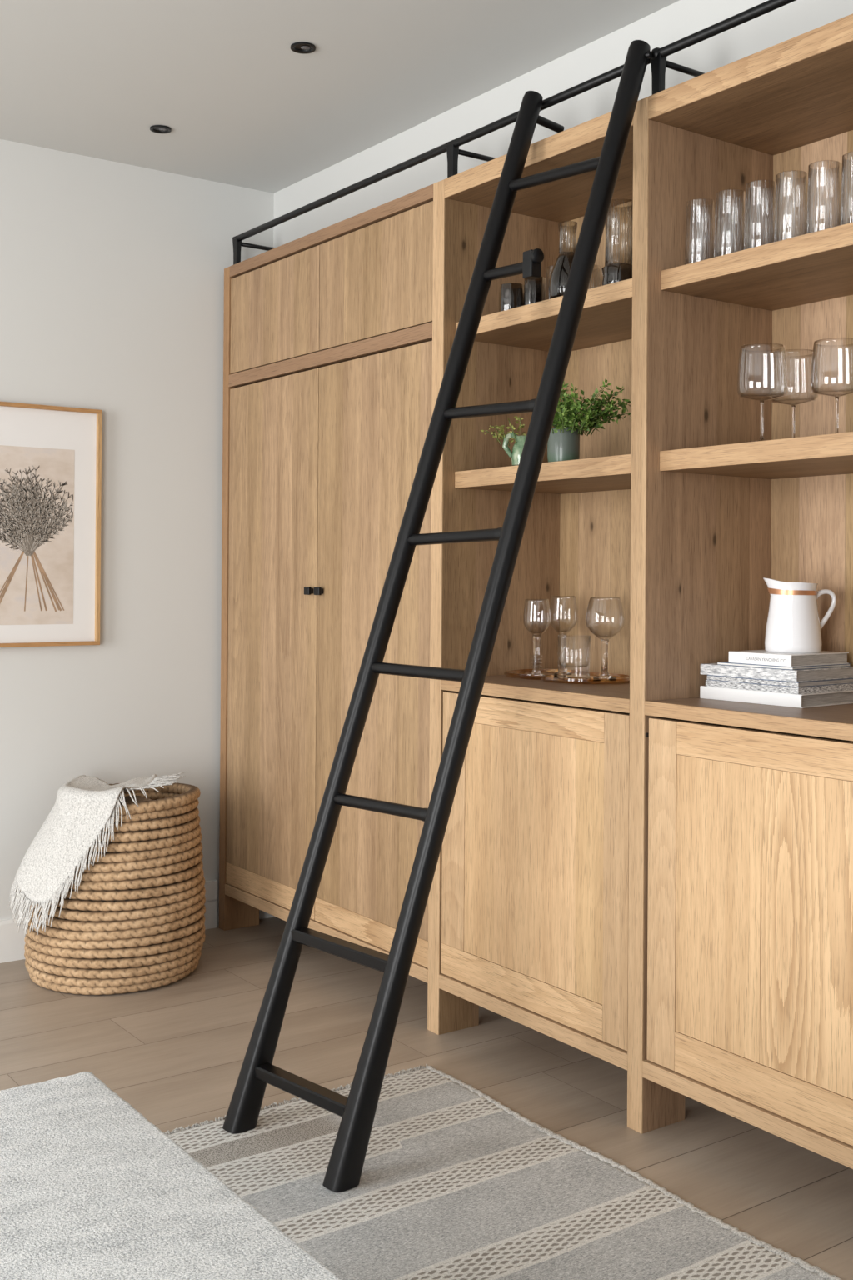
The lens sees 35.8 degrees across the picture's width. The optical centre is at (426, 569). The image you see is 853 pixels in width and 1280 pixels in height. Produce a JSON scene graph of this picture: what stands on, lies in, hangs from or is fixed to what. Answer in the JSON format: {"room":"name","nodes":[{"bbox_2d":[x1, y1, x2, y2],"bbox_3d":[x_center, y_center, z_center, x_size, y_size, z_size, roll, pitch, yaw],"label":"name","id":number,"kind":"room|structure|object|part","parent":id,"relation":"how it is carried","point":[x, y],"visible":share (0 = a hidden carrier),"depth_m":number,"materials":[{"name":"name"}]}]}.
{"room":"living room","nodes":[
{"label":"living room","id":0,"kind":"room"},
{"bbox_2d":[0,139,274,926],"bbox_3d":[-3.243,-0.081,3.119,7.180,2.719,0.120,1,0,-36],"label":"wall","id":1,"kind":"structure","parent":0,"point":[112,273],"depth_m":4.62,"materials":[{"name":"paint"}]},
{"bbox_2d":[0,915,25,963],"bbox_3d":[-3.548,1.205,2.817,6.355,0.139,0.014,1,0,-36],"label":"baseboard","id":2,"kind":"structure","parent":1,"relation":"attached to","point":[12,942],"depth_m":4.37,"materials":[{"name":"white paint"}]},
{"bbox_2d":[0,401,102,647],"bbox_3d":[-1.323,-0.145,4.401,0.487,0.808,0.029,1,0,-36],"label":"framed picture","id":3,"kind":"object","parent":1,"relation":"attached to","point":[51,456],"visible":1,"depth_m":4.44,"materials":[{"name":"beige paper"}]},
{"bbox_2d":[0,445,74,624],"bbox_3d":[-1.325,-0.111,4.402,0.307,0.593,0.001,1,0,-36],"label":"print","id":4,"kind":"object","parent":3,"relation":"attached to","point":[37,482],"depth_m":4.42,"materials":[{"name":"paper"}]},
{"bbox_3d":[-1.326,0.253,4.398,0.487,0.013,0.029,1,0,-36],"label":"frame","id":5,"kind":"part","parent":3,"relation":"part of","materials":[{"name":"brown wood"}]},
{"bbox_3d":[-1.321,-0.542,4.403,0.487,0.013,0.029,1,0,-36],"label":"frame","id":6,"kind":"part","parent":3,"relation":"part of","materials":[{"name":"brown wood"}]},
{"bbox_3d":[-1.131,-0.143,4.538,0.013,0.782,0.029,1,0,-36],"label":"frame","id":7,"kind":"part","parent":3,"relation":"part of","materials":[{"name":"brown wood"}]},
{"bbox_2d":[204,880,217,929],"bbox_3d":[-0.864,1.219,4.737,0.241,0.170,0.018,1,0,-36],"label":"trim","id":8,"kind":"structure","parent":1,"relation":"attached to","point":[211,887],"depth_m":4.79,"materials":[{"name":"white paint"}]},
{"bbox_2d":[0,0,679,193],"bbox_3d":[-1.391,-1.492,0.555,7.180,0.100,6.446,1,0,-36],"label":"ceiling","id":9,"kind":"structure","parent":0,"point":[243,108],"depth_m":3.74,"materials":[{"name":"paint"}]},
{"bbox_2d":[150,125,171,133],"bbox_3d":[-0.855,-1.414,4.244,0.068,0.007,0.068,1,0,-36],"label":"recessed light","id":10,"kind":"object","parent":9,"relation":"in","point":[155,128],"visible":1,"depth_m":4.24,"materials":[{"name":"black paint"}]},
{"bbox_2d":[290,41,315,54],"bbox_3d":[-0.335,-1.414,3.581,0.068,0.007,0.068,1,0,-36],"label":"recessed light","id":11,"kind":"object","parent":9,"relation":"in","point":[302,47],"visible":1,"depth_m":3.58,"materials":[{"name":"black paint"}]},
{"bbox_2d":[0,916,852,1279],"bbox_3d":[-0.524,1.287,1.159,8.914,0.001,6.278,1,0,-36],"label":"floor","id":12,"kind":"structure","parent":0,"point":[727,1177],"depth_m":3.46,"materials":[{"name":"brown wood"}]},
{"bbox_2d":[24,782,205,994],"bbox_3d":[-1.003,1.007,4.272,0.573,0.586,0.568,1,0,-36],"label":"woven basket","id":13,"kind":"object","parent":12,"relation":"on","point":[168,927],"visible":0.73,"depth_m":4.05,"materials":[{"name":"wicker"}]},
{"bbox_2d":[8,772,185,936],"bbox_3d":[-1.054,0.898,4.193,0.538,0.452,0.405,0,0,-4],"label":"throw blanket","id":14,"kind":"object","parent":13,"relation":"on","point":[84,805],"visible":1,"depth_m":4.06,"materials":[{"name":"white fabric"}]},
{"bbox_2d":[66,795,174,959],"bbox_3d":[-0.983,1.008,4.276,0.357,0.551,0.344,1,0,-36],"label":"blanket","id":15,"kind":"object","parent":13,"relation":"in","point":[127,799],"visible":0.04,"depth_m":4.22,"materials":[{"name":"white fabric"}]},
{"bbox_2d":[219,184,433,983],"bbox_3d":[-0.192,0.107,4.398,0.472,2.400,1.300,1,0,-36],"label":"wardrobe","id":16,"kind":"object","parent":12,"relation":"on","point":[327,332],"visible":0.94,"depth_m":4.22,"materials":[{"name":"brown wood"}]},
{"bbox_3d":[-0.550,0.107,4.915,0.452,2.400,0.044,1,0,-36],"label":"panel","id":17,"kind":"part","parent":16,"relation":"part of","materials":[{"name":"brown wood"}]},
{"bbox_3d":[-0.533,1.095,4.513,0.022,0.075,0.620,1,0,-36],"label":"rail","id":18,"kind":"part","parent":16,"relation":"part of","materials":[{"name":"brown wood"}]},
{"bbox_3d":[-0.527,0.204,4.518,0.022,1.707,0.620,1,0,-36],"label":"door","id":19,"kind":"part","parent":16,"relation":"part of","materials":[{"name":"brown wood"}]},
{"bbox_3d":[-0.519,-0.877,4.524,0.022,0.342,0.620,1,0,-36],"label":"door","id":20,"kind":"part","parent":16,"relation":"part of","materials":[{"name":"brown wood"}]},
{"bbox_3d":[-0.380,0.071,4.276,0.024,0.026,0.032,1,0,-36],"label":"knob","id":21,"kind":"part","parent":16,"relation":"part of","materials":[{"name":"black paint"}]},
{"bbox_3d":[-0.343,0.071,4.225,0.024,0.026,0.032,1,0,-36],"label":"knob","id":22,"kind":"part","parent":16,"relation":"part of","materials":[{"name":"black paint"}]},
{"bbox_3d":[-0.184,1.157,4.376,0.440,0.038,1.256,1,0,-36],"label":"panel","id":23,"kind":"part","parent":16,"relation":"part of","materials":[{"name":"brown wood"}]},
{"bbox_3d":[-0.171,-0.678,4.386,0.440,0.044,1.256,1,0,-36],"label":"rail","id":24,"kind":"part","parent":16,"relation":"part of","materials":[{"name":"brown wood"}]},
{"bbox_3d":[-0.168,-1.073,4.388,0.440,0.039,1.256,1,0,-36],"label":"panel","id":25,"kind":"part","parent":16,"relation":"part of","materials":[{"name":"brown wood"}]},
{"bbox_3d":[-0.168,1.095,4.003,0.022,0.075,0.626,1,0,-36],"label":"rail","id":26,"kind":"part","parent":16,"relation":"part of","materials":[{"name":"brown wood"}]},
{"bbox_3d":[-0.162,0.204,4.008,0.022,1.707,0.626,1,0,-36],"label":"door","id":27,"kind":"part","parent":16,"relation":"part of","materials":[{"name":"brown wood"}]},
{"bbox_3d":[-0.154,-0.877,4.014,0.022,0.342,0.626,1,0,-36],"label":"door","id":28,"kind":"part","parent":16,"relation":"part of","materials":[{"name":"brown wood"}]},
{"bbox_2d":[232,0,796,264],"bbox_3d":[0.219,-1.151,3.661,0.214,0.114,2.886,1,0,-36],"label":"ladder rail","id":29,"kind":"object","parent":16,"relation":"attached to","point":[658,62],"visible":0.79,"depth_m":3.48,"materials":[{"name":"black metal"}]},
{"bbox_3d":[-0.684,-1.147,4.767,0.023,0.106,0.035,1,0,-36],"label":"post","id":30,"kind":"part","parent":29,"relation":"part of","materials":[{"name":"black metal"}]},
{"bbox_3d":[0.074,-1.148,3.709,0.023,0.106,0.035,1,0,-36],"label":"post","id":31,"kind":"part","parent":29,"relation":"part of","materials":[{"name":"black metal"}]},
{"bbox_3d":[0.539,-1.148,3.060,0.023,0.106,0.035,1,0,-36],"label":"post","id":32,"kind":"part","parent":29,"relation":"part of","materials":[{"name":"black metal"}]},
{"bbox_2d":[164,1064,842,1279],"bbox_3d":[-0.035,1.289,2.248,1.478,0.015,1.930,1,0,-36],"label":"woven rug","id":33,"kind":"object","parent":12,"relation":"on","point":[455,1183],"visible":0.64,"depth_m":2.69,"materials":[{"name":"grey fabric"}]},
{"bbox_2d":[0,1071,341,1279],"bbox_3d":[-0.390,1.060,1.397,0.674,0.443,1.551,1,0,-36],"label":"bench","id":34,"kind":"object","parent":33,"relation":"on","point":[91,1188],"visible":1,"depth_m":1.74,"materials":[{"name":"grey fabric"}]},
{"bbox_2d":[222,40,652,1192],"bbox_3d":[0.024,0.037,3.047,0.896,2.512,0.426,1,0,-22],"label":"ladder","id":35,"kind":"object","parent":33,"relation":"on","point":[357,1111],"visible":1,"depth_m":3.00,"materials":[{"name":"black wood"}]},
{"bbox_3d":[-0.088,0.039,3.204,0.809,2.508,0.067,1,0,-24],"label":"rail","id":36,"kind":"part","parent":35,"relation":"part of","materials":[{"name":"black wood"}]},
{"bbox_2d":[427,111,633,1069],"bbox_3d":[0.428,0.107,3.548,0.452,2.400,0.801,1,0,-36],"label":"display cabinet","id":37,"kind":"object","parent":12,"relation":"on","point":[528,897],"visible":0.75,"depth_m":3.62,"materials":[{"name":"brown wood"}]},
{"bbox_3d":[0.212,0.107,3.854,0.448,2.400,0.053,1,0,-36],"label":"panel","id":38,"kind":"part","parent":37,"relation":"part of","materials":[{"name":"brown wood"}]},
{"bbox_2d":[480,415,526,465],"bbox_3d":[0.226,-0.345,3.572,0.163,0.140,0.075,0,0,-3],"label":"vase","id":39,"kind":"object","parent":37,"relation":"on","point":[517,448],"visible":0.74,"depth_m":3.56,"materials":[{"name":"green ceramic"}]},
{"bbox_3d":[0.228,-0.337,3.563,0.045,0.070,0.017,0,0,0],"label":"handle","id":40,"kind":"part","parent":39,"relation":"part of","materials":[{"name":"green ceramic"}]},
{"bbox_2d":[499,282,524,311],"bbox_3d":[0.236,-0.737,3.623,0.073,0.082,0.073,1,0,-36],"label":"tumbler","id":41,"kind":"object","parent":37,"relation":"on","point":[511,294],"visible":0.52,"depth_m":3.59,"materials":[{"name":"clear glass"}]},
{"bbox_3d":[0.240,1.089,3.434,0.021,0.084,0.653,1,0,-36],"label":"rail","id":42,"kind":"part","parent":37,"relation":"part of","materials":[{"name":"brown wood"}]},
{"bbox_3d":[0.431,1.157,3.518,0.440,0.038,0.747,1,0,-36],"label":"panel","id":43,"kind":"part","parent":37,"relation":"part of","materials":[{"name":"brown wood"}]},
{"bbox_3d":[0.273,0.732,3.394,0.018,0.627,0.549,1,0,-36],"label":"door","id":44,"kind":"part","parent":37,"relation":"part of","materials":[{"name":"brown wood"}]},
{"bbox_2d":[524,276,545,305],"bbox_3d":[0.295,-0.743,3.591,0.059,0.095,0.061,1,0,-36],"label":"tumbler","id":45,"kind":"object","parent":37,"relation":"on","point":[535,289],"visible":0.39,"depth_m":3.57,"materials":[{"name":"clear glass"}]},
{"bbox_3d":[0.449,-1.067,3.531,0.436,0.053,0.747,1,0,-36],"label":"panel","id":46,"kind":"part","parent":37,"relation":"part of","materials":[{"name":"brown wood"}]},
{"bbox_3d":[0.275,0.381,3.396,0.021,0.073,0.550,1,0,-36],"label":"rail","id":47,"kind":"part","parent":37,"relation":"part of","materials":[{"name":"brown wood"}]},
{"bbox_2d":[459,473,631,494],"bbox_3d":[0.461,-0.250,3.539,0.392,0.046,0.747,1,0,-36],"label":"shelf","id":48,"kind":"object","parent":37,"relation":"attached to","point":[469,483],"depth_m":3.61,"materials":[{"name":"brown wood"}]},
{"bbox_2d":[545,265,552,299],"bbox_3d":[0.367,-0.770,3.698,0.068,0.150,0.068,1,0,-36],"label":"tumbler","id":49,"kind":"object","parent":37,"relation":"on","point":[552,265],"visible":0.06,"depth_m":3.70,"materials":[{"name":"clear glass"}]},
{"bbox_2d":[475,297,632,351],"bbox_3d":[0.464,-0.672,3.542,0.392,0.045,0.747,1,0,-36],"label":"shelf","id":50,"kind":"object","parent":37,"relation":"attached to","point":[605,323],"depth_m":3.58,"materials":[{"name":"brown wood"}]},
{"bbox_2d":[485,675,629,698],"bbox_3d":[0.442,0.324,3.526,0.428,0.032,0.747,1,0,-36],"label":"countertop","id":51,"kind":"structure","parent":37,"relation":"on","point":[620,690],"depth_m":3.45,"materials":[{"name":"brown wood"}]},
{"bbox_2d":[504,669,629,684],"bbox_3d":[0.394,0.301,3.695,0.258,0.014,0.412,1,0,-36],"label":"serving tray","id":52,"kind":"object","parent":51,"relation":"on","point":[550,677],"visible":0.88,"depth_m":3.66,"materials":[{"name":"brown wood"}]},
{"bbox_2d":[523,599,550,676],"bbox_3d":[0.310,0.193,3.715,0.077,0.216,0.077,1,0,-36],"label":"wine glass","id":53,"kind":"object","parent":52,"relation":"on","point":[536,672],"visible":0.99,"depth_m":3.71,"materials":[{"name":"clear glass"}]},
{"bbox_3d":[0.310,0.245,3.715,0.054,0.111,0.054,1,0,-36],"label":"stem","id":54,"kind":"part","parent":53,"relation":"part of","materials":[{"name":"clear glass"}]},
{"bbox_2d":[523,599,550,636],"bbox_3d":[0.311,0.137,3.715,0.077,0.105,0.077,1,0,-36],"label":"bowl","id":55,"kind":"object","parent":53,"relation":"on","point":[527,628],"depth_m":3.71,"materials":[{"name":"clear glass"}]},
{"bbox_2d":[550,595,578,674],"bbox_3d":[0.394,0.190,3.799,0.084,0.224,0.084,1,0,-36],"label":"wine glass","id":56,"kind":"object","parent":52,"relation":"on","point":[562,670],"visible":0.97,"depth_m":3.79,"materials":[{"name":"clear glass"}]},
{"bbox_3d":[0.394,0.246,3.799,0.054,0.111,0.054,1,0,-36],"label":"stem","id":57,"kind":"part","parent":56,"relation":"part of","materials":[{"name":"clear glass"}]},
{"bbox_2d":[550,595,578,634],"bbox_3d":[0.394,0.134,3.800,0.084,0.113,0.084,1,0,-36],"label":"bowl","id":58,"kind":"object","parent":56,"relation":"on","point":[574,626],"depth_m":3.79,"materials":[{"name":"clear glass"}]},
{"bbox_2d":[557,635,590,680],"bbox_3d":[0.402,0.241,3.587,0.090,0.120,0.090,1,0,-36],"label":"tumbler","id":59,"kind":"object","parent":52,"relation":"on","point":[568,679],"visible":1,"depth_m":3.58,"materials":[{"name":"clear glass"}]},
{"bbox_2d":[585,596,624,679],"bbox_3d":[0.495,0.190,3.654,0.108,0.224,0.108,1,0,-36],"label":"wine glass","id":60,"kind":"object","parent":52,"relation":"on","point":[604,674],"visible":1,"depth_m":3.65,"materials":[{"name":"clear glass"}]},
{"bbox_3d":[0.494,0.250,3.653,0.068,0.103,0.068,1,0,-36],"label":"stem","id":61,"kind":"part","parent":60,"relation":"part of","materials":[{"name":"clear glass"}]},
{"bbox_2d":[585,596,624,640],"bbox_3d":[0.495,0.138,3.654,0.108,0.121,0.108,1,0,-36],"label":"bowl","id":62,"kind":"object","parent":60,"relation":"on","point":[589,629],"depth_m":3.64,"materials":[{"name":"clear glass"}]},
{"bbox_2d":[548,220,578,299],"bbox_3d":[0.372,-0.802,3.468,0.100,0.212,0.100,1,0,-36],"label":"carafe","id":63,"kind":"object","parent":37,"relation":"on","point":[559,275],"visible":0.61,"depth_m":3.44,"materials":[{"name":"clear glass"}]},
{"bbox_2d":[547,379,631,462],"bbox_3d":[0.419,-0.387,3.471,0.294,0.226,0.162,0,0,7],"label":"potted plant","id":64,"kind":"object","parent":37,"relation":"on","point":[563,444],"visible":0.83,"depth_m":3.45,"materials":[{"name":"green plant"}]},
{"bbox_3d":[0.363,-0.323,3.490,0.087,0.096,0.087,1,0,-36],"label":"pot","id":65,"kind":"part","parent":64,"relation":"part of","materials":[{"name":"grey ceramic"}]},
{"bbox_3d":[0.622,0.070,3.655,0.012,2.216,0.747,1,0,-36],"label":"panel","id":66,"kind":"part","parent":37,"relation":"part of","materials":[{"name":"brown wood"}]},
{"bbox_2d":[595,264,600,286],"bbox_3d":[0.455,-0.769,3.687,0.068,0.150,0.068,1,0,-36],"label":"tumbler","id":67,"kind":"object","parent":37,"relation":"on","point":[595,264],"visible":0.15,"depth_m":3.68,"materials":[{"name":"clear glass"}]},
{"bbox_2d":[601,198,633,285],"bbox_3d":[0.484,-0.806,3.302,0.090,0.220,0.090,1,0,-36],"label":"carafe","id":68,"kind":"object","parent":37,"relation":"on","point":[612,272],"visible":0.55,"depth_m":3.27,"materials":[{"name":"clear glass"}]},
{"bbox_2d":[627,13,852,1169],"bbox_3d":[0.908,0.106,2.878,0.452,2.400,0.848,1,0,-36],"label":"display cabinet","id":69,"kind":"object","parent":12,"relation":"on","point":[741,892],"visible":0.98,"depth_m":3.05,"materials":[{"name":"brown wood"}]},
{"bbox_2d":[684,198,716,264],"bbox_3d":[0.635,-0.773,3.057,0.073,0.153,0.073,1,0,-36],"label":"tumbler","id":70,"kind":"object","parent":69,"relation":"on","point":[714,202],"visible":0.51,"depth_m":3.06,"materials":[{"name":"clear glass"}]},
{"bbox_3d":[0.677,0.106,3.204,0.448,2.400,0.048,1,0,-36],"label":"panel","id":71,"kind":"part","parent":69,"relation":"part of","materials":[{"name":"brown wood"}]},
{"bbox_3d":[0.640,0.730,2.881,0.018,0.622,0.240,1,0,-36],"label":"door","id":72,"kind":"part","parent":69,"relation":"part of","materials":[{"name":"brown wood"}]},
{"bbox_2d":[714,189,746,257],"bbox_3d":[0.688,-0.773,2.983,0.073,0.153,0.073,0,0,14],"label":"tumbler","id":73,"kind":"object","parent":69,"relation":"on","point":[744,194],"visible":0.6,"depth_m":2.98,"materials":[{"name":"clear glass"}]},
{"bbox_3d":[0.895,1.156,2.869,0.440,0.038,0.748,1,0,-36],"label":"panel","id":74,"kind":"part","parent":69,"relation":"part of","materials":[{"name":"brown wood"}]},
{"bbox_3d":[0.912,-1.067,2.883,0.436,0.053,0.748,1,0,-36],"label":"panel","id":75,"kind":"part","parent":69,"relation":"part of","materials":[{"name":"brown wood"}]},
{"bbox_2d":[651,697,852,724],"bbox_3d":[0.906,0.324,2.878,0.428,0.032,0.748,1,0,-36],"label":"countertop","id":76,"kind":"structure","parent":69,"relation":"on","point":[842,712],"depth_m":2.89,"materials":[{"name":"brown wood"}]},
{"bbox_2d":[700,685,852,708],"bbox_3d":[0.833,0.293,3.091,0.240,0.029,0.286,1,0,-39],"label":"book","id":77,"kind":"object","parent":76,"relation":"on","point":[820,699],"visible":0.81,"depth_m":3.00,"materials":[{"name":"white paper"}]},
{"bbox_2d":[705,680,852,694],"bbox_3d":[0.833,0.271,3.091,0.235,0.015,0.260,1,0,-39],"label":"magazine","id":78,"kind":"object","parent":77,"relation":"on","point":[780,689],"visible":0.65,"depth_m":3.00,"materials":[{"name":"white paper"}]},
{"bbox_2d":[707,675,852,687],"bbox_3d":[0.835,0.258,3.089,0.235,0.012,0.256,1,0,-39],"label":"magazine","id":79,"kind":"object","parent":78,"relation":"on","point":[742,680],"visible":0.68,"depth_m":3.00,"materials":[{"name":"white paper"}]},
{"bbox_2d":[700,663,852,682],"bbox_3d":[0.826,0.239,3.100,0.230,0.025,0.272,1,0,-39],"label":"book","id":80,"kind":"object","parent":79,"relation":"on","point":[806,675],"visible":0.8,"depth_m":3.01,"materials":[{"name":"white paper"}]},
{"bbox_2d":[717,661,851,669],"bbox_3d":[0.838,0.223,3.089,0.224,0.007,0.210,1,0,-39],"label":"magazine","id":81,"kind":"object","parent":80,"relation":"on","point":[725,663],"visible":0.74,"depth_m":3.01,"materials":[{"name":"white paper"}]},
{"bbox_2d":[729,650,849,666],"bbox_3d":[0.845,0.207,3.077,0.214,0.026,0.177,1,0,-38],"label":"book","id":82,"kind":"object","parent":81,"relation":"on","point":[754,657],"visible":0.96,"depth_m":3.01,"materials":[{"name":"white paper"}]},
{"bbox_2d":[763,577,836,653],"bbox_3d":[0.864,0.108,3.083,0.147,0.172,0.129,1,0,-36],"label":"pitcher","id":83,"kind":"object","parent":82,"relation":"on","point":[794,625],"visible":1,"depth_m":3.03,"materials":[{"name":"white ceramic"}]},
{"bbox_3d":[0.928,0.094,3.078,0.057,0.093,0.012,0,0,0],"label":"handle","id":84,"kind":"part","parent":83,"relation":"part of","materials":[{"name":"white ceramic"}]},
{"bbox_2d":[663,455,852,479],"bbox_3d":[0.924,-0.250,2.891,0.392,0.046,0.748,1,0,-36],"label":"shelf","id":85,"kind":"object","parent":69,"relation":"attached to","point":[675,467],"depth_m":3.00,"materials":[{"name":"brown wood"}]},
{"bbox_2d":[663,245,852,310],"bbox_3d":[0.927,-0.672,2.894,0.392,0.045,0.748,1,0,-36],"label":"shelf","id":86,"kind":"object","parent":69,"relation":"attached to","point":[763,277],"depth_m":2.99,"materials":[{"name":"brown wood"}]},
{"bbox_2d":[744,180,777,249],"bbox_3d":[0.739,-0.773,2.913,0.073,0.153,0.073,1,0,-26],"label":"tumbler","id":87,"kind":"object","parent":69,"relation":"on","point":[774,186],"visible":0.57,"depth_m":2.91,"materials":[{"name":"clear glass"}]},
{"bbox_2d":[736,343,787,442],"bbox_3d":[0.737,-0.381,2.895,0.108,0.212,0.108,1,0,-36],"label":"wine glass","id":88,"kind":"object","parent":69,"relation":"on","point":[749,397],"visible":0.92,"depth_m":2.89,"materials":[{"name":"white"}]},
{"bbox_3d":[0.736,-0.322,2.895,0.072,0.093,0.072,1,0,-36],"label":"stem","id":89,"kind":"part","parent":88,"relation":"part of","materials":[{"name":"clear glass"}]},
{"bbox_2d":[736,343,787,400],"bbox_3d":[0.737,-0.428,2.895,0.108,0.119,0.108,1,0,-36],"label":"bowl","id":90,"kind":"object","parent":88,"relation":"on","point":[750,397],"depth_m":2.89,"materials":[{"name":"clear glass"}]},
{"bbox_3d":[0.734,1.086,2.744,0.021,0.089,0.572,1,0,-36],"label":"rail","id":91,"kind":"part","parent":69,"relation":"part of","materials":[{"name":"brown wood"}]},
{"bbox_3d":[0.739,0.381,2.748,0.021,0.074,0.572,1,0,-36],"label":"rail","id":92,"kind":"part","parent":69,"relation":"part of","materials":[{"name":"brown wood"}]},
{"bbox_2d":[774,170,809,241],"bbox_3d":[0.787,-0.773,2.845,0.073,0.153,0.073,0,0,24],"label":"tumbler","id":93,"kind":"object","parent":69,"relation":"on","point":[807,173],"visible":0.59,"depth_m":2.84,"materials":[{"name":"clear glass"}]},
{"bbox_2d":[769,349,819,437],"bbox_3d":[0.826,-0.380,2.965,0.108,0.212,0.108,1,0,-36],"label":"wine glass","id":94,"kind":"object","parent":69,"relation":"on","point":[795,401],"visible":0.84,"depth_m":2.96,"materials":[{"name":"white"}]},
{"bbox_3d":[0.825,-0.321,2.965,0.072,0.093,0.072,1,0,-36],"label":"stem","id":95,"kind":"part","parent":94,"relation":"part of","materials":[{"name":"clear glass"}]},
{"bbox_2d":[769,349,819,405],"bbox_3d":[0.826,-0.427,2.965,0.108,0.119,0.108,1,0,-36],"label":"bowl","id":96,"kind":"object","parent":94,"relation":"on","point":[803,401],"depth_m":2.96,"materials":[{"name":"clear glass"}]},
{"bbox_3d":[1.086,0.069,3.007,0.012,2.216,0.748,1,0,-36],"label":"panel","id":97,"kind":"part","parent":69,"relation":"part of","materials":[{"name":"brown wood"}]},
{"bbox_2d":[806,160,842,234],"bbox_3d":[0.837,-0.773,2.775,0.073,0.153,0.073,0,0,-16],"label":"tumbler","id":98,"kind":"object","parent":69,"relation":"on","point":[840,163],"visible":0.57,"depth_m":2.77,"materials":[{"name":"clear glass"}]},
{"bbox_2d":[810,339,852,433],"bbox_3d":[0.879,-0.381,2.822,0.108,0.212,0.108,1,0,-36],"label":"wine glass","id":99,"kind":"object","parent":69,"relation":"on","point":[830,393],"visible":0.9,"depth_m":2.82,"materials":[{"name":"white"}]},
{"bbox_2d":[810,339,852,396],"bbox_3d":[0.879,-0.427,2.822,0.108,0.119,0.108,1,0,-36],"label":"bowl","id":100,"kind":"object","parent":99,"relation":"on","point":[830,393],"depth_m":2.83,"materials":[{"name":"clear glass"}]},
{"bbox_3d":[0.878,-0.321,2.822,0.072,0.093,0.072,1,0,-36],"label":"stem","id":101,"kind":"part","parent":99,"relation":"part of","materials":[{"name":"clear glass"}]},
{"bbox_2d":[840,151,852,224],"bbox_3d":[0.888,-0.773,2.710,0.073,0.153,0.073,0,0,34],"label":"tumbler","id":102,"kind":"object","parent":69,"relation":"on","point":[843,159],"visible":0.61,"depth_m":2.71,"materials":[{"name":"clear glass"}]},
{"bbox_2d":[273,0,852,247],"bbox_3d":[1.406,-0.052,2.483,0.362,2.719,6.326,1,0,-36],"label":"wall","id":103,"kind":"structure","parent":0,"point":[681,19],"depth_m":3.66,"materials":[{"name":"paint"}]}
]}

